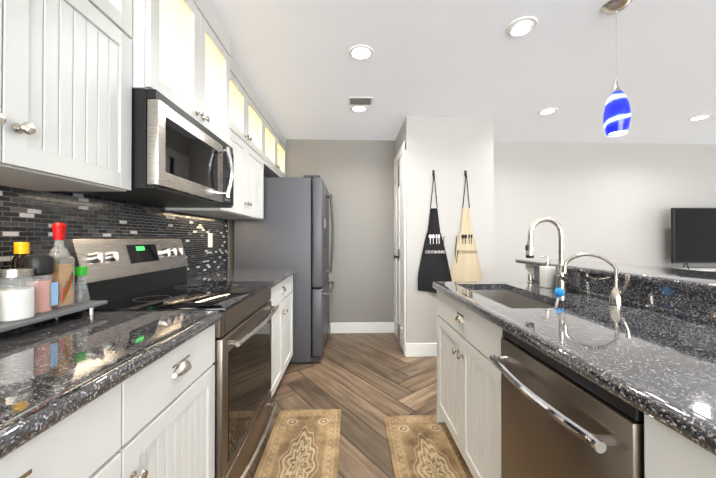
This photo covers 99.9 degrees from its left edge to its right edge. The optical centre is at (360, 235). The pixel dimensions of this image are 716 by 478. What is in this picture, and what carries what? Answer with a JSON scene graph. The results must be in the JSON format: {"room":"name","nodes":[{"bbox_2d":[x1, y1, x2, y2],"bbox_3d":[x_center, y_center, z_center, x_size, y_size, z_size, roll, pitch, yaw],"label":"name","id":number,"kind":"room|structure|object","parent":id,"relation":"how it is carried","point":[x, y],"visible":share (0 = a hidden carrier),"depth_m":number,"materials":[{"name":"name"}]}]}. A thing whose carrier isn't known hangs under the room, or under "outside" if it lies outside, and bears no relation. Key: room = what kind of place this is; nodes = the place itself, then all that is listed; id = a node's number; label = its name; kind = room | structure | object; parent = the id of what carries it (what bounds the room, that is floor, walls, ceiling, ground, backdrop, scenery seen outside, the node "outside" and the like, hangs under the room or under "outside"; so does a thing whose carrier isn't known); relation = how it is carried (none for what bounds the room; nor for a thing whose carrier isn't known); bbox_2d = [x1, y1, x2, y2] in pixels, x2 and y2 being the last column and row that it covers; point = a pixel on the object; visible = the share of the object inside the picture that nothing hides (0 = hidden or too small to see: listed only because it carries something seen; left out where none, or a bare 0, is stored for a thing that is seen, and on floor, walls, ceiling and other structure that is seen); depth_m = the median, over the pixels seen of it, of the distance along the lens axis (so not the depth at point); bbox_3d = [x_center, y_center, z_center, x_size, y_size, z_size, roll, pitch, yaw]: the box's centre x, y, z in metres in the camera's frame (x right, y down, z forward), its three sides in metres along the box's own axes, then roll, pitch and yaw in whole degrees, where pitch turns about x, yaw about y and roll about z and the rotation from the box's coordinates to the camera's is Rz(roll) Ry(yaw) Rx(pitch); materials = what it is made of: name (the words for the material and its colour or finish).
{"room":"kitchen","nodes":[
{"label":"kitchen","id":0,"kind":"room"},
{"bbox_2d":[228,220,233,268],"bbox_3d":[-1.254,-0.011,1.382,0.120,2.440,5.000,0,0,-2],"label":"wall","id":1,"kind":"structure","parent":0,"point":[230,244],"depth_m":2.90,"materials":[{"name":"grey paint"}]},
{"bbox_2d":[0,0,135,191],"bbox_3d":[-0.996,-0.701,0.645,0.336,1.068,0.932,0,0,-2],"label":"upper cabinet","id":2,"kind":"object","parent":1,"relation":"attached to","point":[73,73],"depth_m":0.87,"materials":[{"name":"white wood"}]},
{"bbox_2d":[0,185,227,289],"bbox_3d":[-1.171,0.040,0.845,0.008,0.570,3.920,0,0,-2],"label":"backsplash","id":3,"kind":"structure","parent":1,"relation":"attached to","point":[31,216],"depth_m":1.35,"materials":[{"name":"tile"}]},
{"bbox_2d":[208,233,211,246],"bbox_3d":[-1.218,0.036,2.444,0.005,0.114,0.070,0,0,-2],"label":"electrical outlet","id":4,"kind":"object","parent":3,"relation":"attached to","point":[209,239],"visible":1,"depth_m":2.44,"materials":[{"name":"white plastic"}]},
{"bbox_2d":[120,0,235,151],"bbox_3d":[-0.993,-0.890,1.490,0.400,0.678,0.868,0,0,-2],"label":"upper cabinet","id":5,"kind":"object","parent":1,"relation":"attached to","point":[179,49],"depth_m":1.38,"materials":[{"name":"white wood"}]},
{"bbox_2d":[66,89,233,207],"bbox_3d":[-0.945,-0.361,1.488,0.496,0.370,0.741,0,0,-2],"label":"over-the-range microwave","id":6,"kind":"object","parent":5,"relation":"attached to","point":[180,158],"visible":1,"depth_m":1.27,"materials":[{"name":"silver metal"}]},
{"bbox_2d":[165,63,263,219],"bbox_3d":[-1.054,-0.689,2.334,0.336,1.068,0.941,0,0,-2],"label":"upper cabinet","id":7,"kind":"object","parent":1,"relation":"attached to","point":[248,198],"depth_m":2.37,"materials":[{"name":"white wood"}]},
{"bbox_2d":[264,106,285,176],"bbox_3d":[-1.085,-0.947,3.260,0.336,0.538,1.023,0,0,-2],"label":"upper cabinet","id":8,"kind":"object","parent":1,"relation":"attached to","point":[274,140],"depth_m":3.21,"materials":[{"name":"white wood"}]},
{"bbox_2d":[246,333,436,477],"bbox_3d":[2.206,1.210,1.451,6.800,0.003,4.920,0,0,-2],"label":"floor","id":9,"kind":"structure","parent":0,"point":[365,383],"depth_m":2.35,"materials":[{"name":"brown wood"}]},
{"bbox_2d":[0,324,214,477],"bbox_3d":[-0.859,0.767,0.654,0.611,0.874,1.044,0,0,-2],"label":"base cabinet","id":10,"kind":"object","parent":9,"relation":"on","point":[156,419],"depth_m":0.78,"materials":[{"name":"white wood"}]},
{"bbox_2d":[59,239,278,477],"bbox_3d":[-0.837,0.612,1.560,0.702,1.195,0.758,0,0,-2],"label":"range","id":11,"kind":"object","parent":9,"relation":"on","point":[136,275],"visible":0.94,"depth_m":1.41,"materials":[{"name":"silver metal"}]},
{"bbox_2d":[269,275,292,397],"bbox_3d":[-0.917,0.779,2.371,0.611,0.874,0.855,0,0,-2],"label":"base cabinet","id":12,"kind":"object","parent":9,"relation":"on","point":[281,293],"depth_m":2.33,"materials":[{"name":"white wood"}]},
{"bbox_2d":[0,268,295,459],"bbox_3d":[-0.848,0.310,0.854,0.635,0.040,3.920,0,0,-2],"label":"countertop","id":13,"kind":"structure","parent":12,"relation":"on","point":[54,371],"depth_m":0.74,"materials":[{"name":"black stone"}]},
{"bbox_2d":[0,301,106,332],"bbox_3d":[-1.056,0.225,0.933,0.165,0.131,0.468,0,0,-2],"label":"tray","id":14,"kind":"object","parent":13,"relation":"on","point":[55,312],"visible":0.6,"depth_m":0.97,"materials":[{"name":"silver metal"}]},
{"bbox_2d":[0,268,35,322],"bbox_3d":[-1.022,0.173,0.894,0.080,0.150,0.080,0,0,-2],"label":"jar","id":15,"kind":"object","parent":14,"relation":"in","point":[17,303],"visible":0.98,"depth_m":0.87,"materials":[{"name":"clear glass"}]},
{"bbox_2d":[11,242,31,287],"bbox_3d":[-1.110,0.135,0.986,0.046,0.228,0.046,0,0,-2],"label":"bottle","id":16,"kind":"object","parent":14,"relation":"in","point":[21,250],"visible":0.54,"depth_m":0.97,"materials":[{"name":"black"}]},
{"bbox_2d":[22,255,57,313],"bbox_3d":[-1.040,0.155,0.973,0.072,0.186,0.072,0,0,-2],"label":"salt grinder","id":17,"kind":"object","parent":14,"relation":"in","point":[46,295],"visible":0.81,"depth_m":0.96,"materials":[{"name":"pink glass"}]},
{"bbox_2d":[43,223,74,307],"bbox_3d":[-1.057,0.101,1.056,0.060,0.296,0.060,0,0,-2],"label":"oil bottle","id":18,"kind":"object","parent":14,"relation":"in","point":[62,275],"visible":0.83,"depth_m":1.05,"materials":[{"name":"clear glass"}]},
{"bbox_2d":[72,266,89,303],"bbox_3d":[-1.050,0.182,1.131,0.053,0.135,0.054,0,0,-2],"label":"bottle","id":19,"kind":"object","parent":14,"relation":"in","point":[81,295],"visible":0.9,"depth_m":1.12,"materials":[{"name":"clear glass"}]},
{"bbox_2d":[234,175,333,363],"bbox_3d":[-0.750,0.322,3.303,0.916,1.800,0.910,0,0,-2],"label":"refrigerator","id":20,"kind":"object","parent":9,"relation":"on","point":[290,229],"visible":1,"depth_m":2.85,"materials":[{"name":"grey metal"}]},
{"bbox_2d":[253,409,340,477],"bbox_3d":[-0.325,1.204,1.585,0.420,0.010,1.000,0,0,-2],"label":"rug","id":21,"kind":"object","parent":9,"relation":"on","point":[302,443],"visible":0.98,"depth_m":1.71,"materials":[{"name":"beige fabric"}]},
{"bbox_2d":[384,415,472,477],"bbox_3d":[0.382,1.204,1.519,0.420,0.010,1.000,0,0,-2],"label":"rug","id":22,"kind":"object","parent":9,"relation":"on","point":[422,446],"visible":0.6,"depth_m":1.69,"materials":[{"name":"beige fabric"}]},
{"bbox_2d":[437,318,503,477],"bbox_3d":[0.838,0.880,1.528,0.661,0.661,0.834,0,0,-2],"label":"base cabinet","id":23,"kind":"object","parent":9,"relation":"on","point":[468,387],"depth_m":1.39,"materials":[{"name":"white wood"}]},
{"bbox_2d":[490,330,644,477],"bbox_3d":[0.806,0.769,0.846,0.718,0.872,0.520,0,0,-2],"label":"dishwasher","id":24,"kind":"object","parent":9,"relation":"on","point":[558,420],"visible":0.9,"depth_m":0.78,"materials":[{"name":"silver metal"}]},
{"bbox_2d":[525,264,715,324],"bbox_3d":[1.240,0.694,0.551,0.132,1.018,3.180,0,0,-2],"label":"bar","id":25,"kind":"object","parent":9,"relation":"on","point":[698,305],"visible":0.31,"depth_m":1.20,"materials":[{"name":"black stone"}]},
{"bbox_2d":[515,259,715,291],"bbox_3d":[1.387,0.169,0.575,0.436,0.028,3.210,0,0,-2],"label":"bar","id":26,"kind":"object","parent":25,"relation":"on","point":[696,279],"visible":0.94,"depth_m":1.35,"materials":[{"name":"black stone"}]},
{"bbox_2d":[644,414,715,477],"bbox_3d":[0.886,0.763,0.138,0.661,0.874,0.893,0,0,-2],"label":"base cabinet","id":27,"kind":"object","parent":9,"relation":"on","point":[667,454],"depth_m":0.52,"materials":[{"name":"white wood"}]},
{"bbox_2d":[432,281,715,455],"bbox_3d":[0.862,0.308,0.462,0.686,0.040,3.022,0,0,-2],"label":"countertop","id":28,"kind":"structure","parent":27,"relation":"on","point":[659,366],"depth_m":0.80,"materials":[{"name":"black stone"}]},
{"bbox_2d":[471,290,557,308],"bbox_3d":[0.757,0.433,1.542,0.334,0.198,0.674,0,0,-2],"label":"sink basin","id":29,"kind":"object","parent":28,"relation":"in","point":[512,300],"visible":0.02,"depth_m":1.79,"materials":[{"name":"silver metal"}]},
{"bbox_2d":[553,286,565,307],"bbox_3d":[0.908,0.319,1.376,0.051,0.181,0.055,0,0,-2],"label":"dish brush","id":30,"kind":"object","parent":29,"relation":"in","point":[559,292],"visible":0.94,"depth_m":1.37,"materials":[{"name":"blue plastic"}]},
{"bbox_2d":[527,273,533,282],"bbox_3d":[1.089,0.267,1.925,0.040,0.060,0.039,0,0,-2],"label":"air gap cap","id":31,"kind":"object","parent":28,"relation":"on","point":[530,277],"visible":1,"depth_m":1.91,"materials":[{"name":"silver metal"}]},
{"bbox_2d":[539,256,555,287],"bbox_3d":[1.075,0.205,1.735,0.071,0.182,0.060,0,0,-2],"label":"soap dispenser","id":32,"kind":"object","parent":28,"relation":"on","point":[547,271],"visible":1,"depth_m":1.71,"materials":[{"name":"white ceramic"}]},
{"bbox_2d":[525,217,570,290],"bbox_3d":[1.011,0.096,1.584,0.228,0.398,0.152,0,0,-2],"label":"faucet","id":33,"kind":"object","parent":28,"relation":"on","point":[562,279],"visible":0.9,"depth_m":1.62,"materials":[{"name":"silver metal"}]},
{"bbox_2d":[562,253,630,305],"bbox_3d":[1.039,0.185,1.337,0.174,0.216,0.184,0,0,-2],"label":"water faucet","id":34,"kind":"object","parent":28,"relation":"on","point":[616,297],"visible":1,"depth_m":1.29,"materials":[{"name":"silver metal"}]},
{"bbox_2d":[676,268,715,271],"bbox_3d":[4.156,0.817,3.696,2.190,0.816,0.450,0,0,-2],"label":"stand","id":35,"kind":"object","parent":9,"relation":"on","point":[707,269],"visible":0.02,"depth_m":3.65,"materials":[{"name":"white"}]},
{"bbox_2d":[671,208,715,268],"bbox_3d":[4.479,0.029,3.767,1.200,0.757,0.229,0,0,-2],"label":"screen","id":36,"kind":"object","parent":35,"relation":"on","point":[693,235],"visible":0.98,"depth_m":3.73,"materials":[{"name":"black plastic"}]},
{"bbox_2d":[395,116,493,342],"bbox_3d":[0.906,0.004,3.512,0.900,2.440,0.890,0,0,-2],"label":"wall","id":37,"kind":"structure","parent":0,"point":[449,150],"depth_m":3.07,"materials":[{"name":"white paint"}]},
{"bbox_2d":[394,154,402,349],"bbox_3d":[0.425,0.172,3.438,0.060,2.079,0.589,0,0,-2],"label":"closet door","id":38,"kind":"structure","parent":37,"relation":"in","point":[398,256],"depth_m":3.40,"materials":[{"name":"white wood"}]},
{"bbox_2d":[394,141,405,354],"bbox_3d":[0.446,0.128,3.433,0.020,2.190,0.735,0,0,-2],"label":"closet door frame","id":39,"kind":"object","parent":37,"relation":"attached to","point":[402,150],"visible":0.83,"depth_m":3.12,"materials":[{"name":"white wood"}]},
{"bbox_2d":[405,343,436,356],"bbox_3d":[0.921,1.153,3.054,0.928,0.135,0.018,0,0,-2],"label":"baseboard","id":40,"kind":"structure","parent":37,"relation":"attached to","point":[420,349],"depth_m":3.02,"materials":[{"name":"white wood"}]},
{"bbox_2d":[208,0,715,144],"bbox_3d":[2.203,-1.280,1.548,7.000,0.100,5.080,0,0,-2],"label":"ceiling","id":41,"kind":"structure","parent":0,"point":[305,74],"depth_m":2.16,"materials":[{"name":"paint"}]},
{"bbox_2d":[350,105,367,112],"bbox_3d":[-0.013,-1.217,2.884,0.170,0.008,0.170,0,0,-2],"label":"recessed light","id":42,"kind":"object","parent":41,"relation":"in","point":[358,108],"visible":0.96,"depth_m":2.88,"materials":[{"name":"white plastic"}]},
{"bbox_2d":[348,97,372,104],"bbox_3d":[0.002,-1.216,2.714,0.220,0.010,0.150,0,0,-2],"label":"ceiling vent","id":43,"kind":"object","parent":41,"relation":"in","point":[360,100],"visible":1,"depth_m":2.70,"materials":[{"name":"white metal"}]},
{"bbox_2d":[348,45,373,60],"bbox_3d":[0.006,-1.223,2.014,0.170,0.008,0.170,0,0,-2],"label":"recessed light","id":44,"kind":"object","parent":41,"relation":"in","point":[361,53],"visible":1,"depth_m":2.01,"materials":[{"name":"white plastic"}]},
{"bbox_2d":[505,16,537,36],"bbox_3d":[0.945,-1.219,1.766,0.170,0.020,0.170,0,0,-2],"label":"recessed light","id":45,"kind":"object","parent":41,"relation":"in","point":[521,26],"visible":1,"depth_m":1.75,"materials":[{"name":"white"}]},
{"bbox_2d":[538,108,557,115],"bbox_3d":[1.835,-1.216,2.946,0.170,0.008,0.170,0,0,-2],"label":"recessed light","id":46,"kind":"object","parent":41,"relation":"in","point":[547,111],"visible":1,"depth_m":2.95,"materials":[{"name":"white plastic"}]},
{"bbox_2d":[600,0,631,136],"bbox_3d":[1.361,-0.885,1.597,0.132,0.690,0.132,0,0,-2],"label":"pendant lamp","id":47,"kind":"object","parent":41,"relation":"hanging from","point":[617,116],"visible":1,"depth_m":1.57,"materials":[{"name":"blue glass"}]},
{"bbox_2d":[687,114,711,121],"bbox_3d":[3.501,-1.215,3.103,0.170,0.008,0.170,0,0,-2],"label":"recessed light","id":48,"kind":"object","parent":41,"relation":"in","point":[700,117],"visible":0.98,"depth_m":3.09,"materials":[{"name":"white plastic"}]},
{"bbox_2d":[286,139,715,332],"bbox_3d":[2.122,0.007,3.948,6.800,2.440,0.140,0,0,-2],"label":"wall","id":49,"kind":"structure","parent":0,"point":[614,202],"depth_m":3.91,"materials":[{"name":"white paint"}]},
{"bbox_2d":[330,322,393,333],"bbox_3d":[0.034,1.158,3.792,0.817,0.135,0.013,0,0,-2],"label":"baseboard","id":50,"kind":"structure","parent":49,"relation":"attached to","point":[367,327],"depth_m":3.79,"materials":[{"name":"white wood"}]},
{"bbox_3d":[0.746,-0.640,3.047,0.024,0.060,0.034,0,0,-2],"label":"hook","id":51,"kind":"object","parent":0,"visible":0},
{"bbox_2d":[418,175,451,292],"bbox_3d":[0.756,-0.009,3.035,0.355,1.219,0.041,0,0,-2],"label":"apron","id":52,"kind":"object","parent":51,"relation":"hanging from","point":[434,266],"visible":0.98,"depth_m":3.04,"materials":[{"name":"black fabric"}]},
{"bbox_3d":[1.076,-0.640,3.058,0.024,0.060,0.034,0,0,-2],"label":"hook","id":53,"kind":"object","parent":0,"visible":0},
{"bbox_2d":[451,175,481,281],"bbox_3d":[1.074,-0.024,3.045,0.316,1.189,0.041,0,0,-2],"label":"apron","id":54,"kind":"object","parent":53,"relation":"hanging from","point":[466,266],"visible":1,"depth_m":3.05,"materials":[{"name":"beige fabric"}]}
]}

